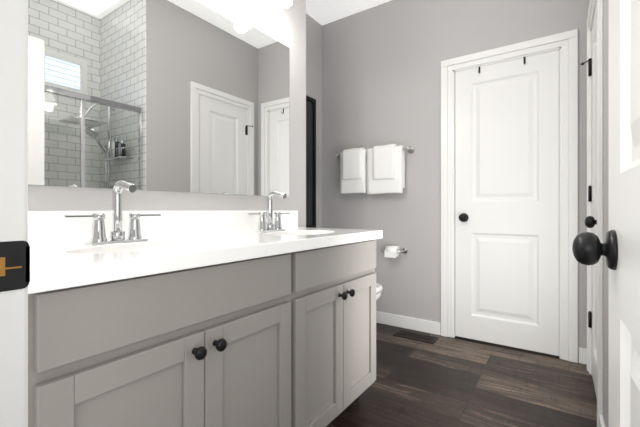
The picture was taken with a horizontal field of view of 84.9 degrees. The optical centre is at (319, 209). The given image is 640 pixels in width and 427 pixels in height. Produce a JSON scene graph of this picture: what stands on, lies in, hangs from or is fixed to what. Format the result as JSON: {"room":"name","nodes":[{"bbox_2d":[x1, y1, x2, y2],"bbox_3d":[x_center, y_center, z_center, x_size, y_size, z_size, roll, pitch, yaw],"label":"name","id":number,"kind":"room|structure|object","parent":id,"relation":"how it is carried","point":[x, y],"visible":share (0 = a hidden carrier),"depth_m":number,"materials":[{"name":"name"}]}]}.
{"room":"bathroom","nodes":[
{"label":"bathroom","id":0,"kind":"room"},
{"bbox_2d":[28,0,305,226],"bbox_3d":[-0.878,-0.398,1.673,0.750,2.740,1.703,0,0,35],"label":"wall","id":1,"kind":"structure","parent":0,"point":[286,27],"depth_m":1.80,"materials":[{"name":"grey paint"}]},
{"bbox_2d":[28,0,288,196],"bbox_3d":[-0.545,-0.505,1.489,0.005,0.861,1.296,0,0,35],"label":"mirror","id":2,"kind":"object","parent":1,"relation":"attached to","point":[176,95],"visible":1,"depth_m":1.35,"materials":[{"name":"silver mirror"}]},
{"bbox_2d":[28,208,299,243],"bbox_3d":[-0.554,0.053,1.462,0.020,0.100,1.475,0,0,35],"label":"backsplash","id":3,"kind":"structure","parent":1,"relation":"attached to","point":[44,227],"depth_m":1.25,"materials":[{"name":"white stone"}]},
{"bbox_2d":[265,0,291,8],"bbox_3d":[-0.461,-1.164,1.433,0.207,0.248,1.000,0,0,35],"label":"sconce","id":4,"kind":"object","parent":1,"relation":"attached to","point":[280,4],"visible":1,"depth_m":1.80,"materials":[{"name":"white glass"}]},
{"bbox_2d":[306,14,321,227],"bbox_3d":[-0.309,-0.398,3.020,0.162,2.740,1.162,0,0,35],"label":"wall","id":5,"kind":"structure","parent":0,"point":[313,59],"depth_m":3.29,"materials":[{"name":"grey paint"}]},
{"bbox_2d":[306,95,315,227],"bbox_3d":[-0.199,-0.423,3.014,0.025,1.190,0.542,0,0,35],"label":"picture frame","id":6,"kind":"object","parent":5,"relation":"attached to","point":[310,162],"visible":0.27,"depth_m":3.18,"materials":[{"name":"black metal"}]},
{"bbox_2d":[306,0,390,24],"bbox_3d":[0.107,-1.808,0.913,3.334,0.080,4.525,0,0,35],"label":"ceiling","id":7,"kind":"structure","parent":0,"point":[322,12],"depth_m":3.06,"materials":[{"name":"white paint"}]},
{"bbox_2d":[322,0,588,361],"bbox_3d":[0.941,-0.398,2.793,2.154,2.740,0.120,0,0,35],"label":"wall","id":8,"kind":"structure","parent":0,"point":[381,74],"depth_m":2.86,"materials":[{"name":"grey paint"}]},
{"bbox_2d":[336,144,413,193],"bbox_3d":[0.435,-0.337,2.992,0.718,0.410,0.124,0,0,35],"label":"towel rail","id":9,"kind":"object","parent":8,"relation":"attached to","point":[377,169],"visible":1,"depth_m":2.92,"materials":[{"name":"white fabric"}]},
{"bbox_2d":[381,245,407,257],"bbox_3d":[0.601,0.341,2.889,0.214,0.093,0.107,0,0,35],"label":"toilet paper holder","id":10,"kind":"object","parent":8,"relation":"attached to","point":[391,251],"visible":1,"depth_m":2.85,"materials":[{"name":"white paper"}]},
{"bbox_2d":[376,311,440,334],"bbox_3d":[0.475,0.923,3.032,1.117,0.098,0.014,0,0,35],"label":"baseboard","id":11,"kind":"structure","parent":8,"relation":"attached to","point":[423,325],"depth_m":2.85,"materials":[{"name":"white wood"}]},
{"bbox_2d":[455,50,558,355],"bbox_3d":[1.312,-0.049,2.500,0.654,2.018,0.035,0,0,35],"label":"door","id":12,"kind":"structure","parent":8,"relation":"in","point":[507,200],"depth_m":2.47,"materials":[{"name":"white wood"}]},
{"bbox_2d":[459,213,468,221],"bbox_3d":[1.081,0.057,2.658,0.097,0.067,0.150,0,0,35],"label":"door knob","id":13,"kind":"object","parent":12,"relation":"attached to","point":[463,217],"depth_m":2.59,"materials":[{"name":"black metal"}]},
{"bbox_2d":[441,29,577,362],"bbox_3d":[1.324,-0.089,2.519,0.854,2.123,0.138,0,0,35],"label":"door frame","id":14,"kind":"structure","parent":8,"relation":"attached to","point":[567,42],"depth_m":2.29,"materials":[{"name":"white wood"}]},
{"bbox_2d":[326,323,596,426],"bbox_3d":[0.107,1.002,0.913,3.334,0.060,4.525,0,0,35],"label":"floor","id":15,"kind":"structure","parent":0,"point":[444,381],"depth_m":1.91,"materials":[{"name":"brown wood"}]},
{"bbox_2d":[28,236,382,426],"bbox_3d":[-0.324,0.557,1.309,0.572,0.830,1.450,0,0,35],"label":"bathroom vanity","id":16,"kind":"object","parent":15,"relation":"on","point":[267,318],"depth_m":0.92,"materials":[{"name":"grey wood"}]},
{"bbox_2d":[29,228,382,283],"bbox_3d":[-0.332,0.121,1.309,0.559,0.041,1.475,0,0,35],"label":"countertop","id":17,"kind":"structure","parent":16,"relation":"on","point":[65,259],"depth_m":0.99,"materials":[{"name":"white stone"}]},
{"bbox_2d":[376,283,382,300],"bbox_3d":[0.118,0.582,2.734,0.760,0.780,0.400,0,0,35],"label":"toilet","id":18,"kind":"object","parent":15,"relation":"on","point":[379,288],"visible":0.04,"depth_m":2.53,"materials":[{"name":"white ceramic"}]},
{"bbox_2d":[393,330,438,343],"bbox_3d":[0.732,0.969,2.682,0.310,0.006,0.140,0,0,35],"label":"floor vent","id":19,"kind":"object","parent":15,"relation":"in","point":[417,336],"visible":1,"depth_m":2.67,"materials":[{"name":"brown metal"}]},
{"bbox_2d":[603,0,607,426],"bbox_3d":[1.172,-0.398,1.334,0.120,2.740,0.486,0,0,35],"label":"wall","id":20,"kind":"structure","parent":0,"point":[605,205],"depth_m":1.42,"materials":[{"name":"grey paint"}]},
{"bbox_2d":[584,0,596,397],"bbox_3d":[1.459,-0.048,1.802,0.176,2.040,0.610,0,0,35],"label":"closet door","id":21,"kind":"structure","parent":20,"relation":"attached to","point":[591,185],"depth_m":1.96,"materials":[{"name":"white wood"}]},
{"bbox_2d":[581,58,591,327],"bbox_3d":[1.591,-0.101,2.092,0.051,1.588,0.074,0,0,35],"label":"closet door hinges","id":22,"kind":"object","parent":21,"relation":"attached to","point":[589,60],"visible":0.9,"depth_m":2.06,"materials":[{"name":"black metal"}]},
{"bbox_2d":[579,347,604,426],"bbox_3d":[0.951,0.923,1.167,0.055,0.098,2.550,0,0,35],"label":"baseboard","id":23,"kind":"structure","parent":20,"relation":"attached to","point":[582,355],"depth_m":2.20,"materials":[{"name":"white wood"}]},
{"bbox_2d":[587,0,602,426],"bbox_3d":[1.425,-0.089,1.825,0.018,2.123,0.776,0,0,35],"label":"door frame","id":24,"kind":"structure","parent":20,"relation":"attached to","point":[592,4],"depth_m":1.51,"materials":[{"name":"white wood"}]},
{"bbox_3d":[-0.715,-0.398,0.601,0.734,2.740,0.120,0,0,34],"label":"wall","id":25,"kind":"structure","parent":0,"visible":0},
{"bbox_2d":[0,0,24,426],"bbox_3d":[-0.119,-0.057,0.191,0.712,2.058,0.120,0,0,35],"label":"door frame","id":26,"kind":"structure","parent":25,"relation":"attached to","point":[12,201],"depth_m":0.42,"materials":[{"name":"white wood"}]},
{"bbox_2d":[0,241,29,291],"bbox_3d":[-0.376,0.067,0.414,0.004,0.059,0.052,0,0,35],"label":"strike plate","id":27,"kind":"object","parent":26,"relation":"attached to","point":[14,265],"visible":1,"depth_m":0.42,"materials":[{"name":"black metal"}]},
{"bbox_2d":[25,0,27,426],"bbox_3d":[-0.111,-0.089,0.261,0.776,2.123,0.004,0,0,35],"label":"door frame","id":28,"kind":"structure","parent":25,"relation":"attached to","point":[26,207],"depth_m":0.44,"materials":[{"name":"white wood"}]},
{"bbox_2d":[608,0,639,426],"bbox_3d":[0.362,-0.049,0.345,0.035,2.018,0.674,0,0,32],"label":"entry door","id":29,"kind":"structure","parent":25,"relation":"in","point":[624,207],"depth_m":0.54,"materials":[{"name":"white wood"}]},
{"bbox_2d":[572,230,617,269],"bbox_3d":[0.517,0.067,0.590,0.150,0.067,0.097,0,0,32],"label":"door knob","id":30,"kind":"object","parent":29,"relation":"attached to","point":[588,248],"depth_m":0.58,"materials":[{"name":"black metal"}]}
]}

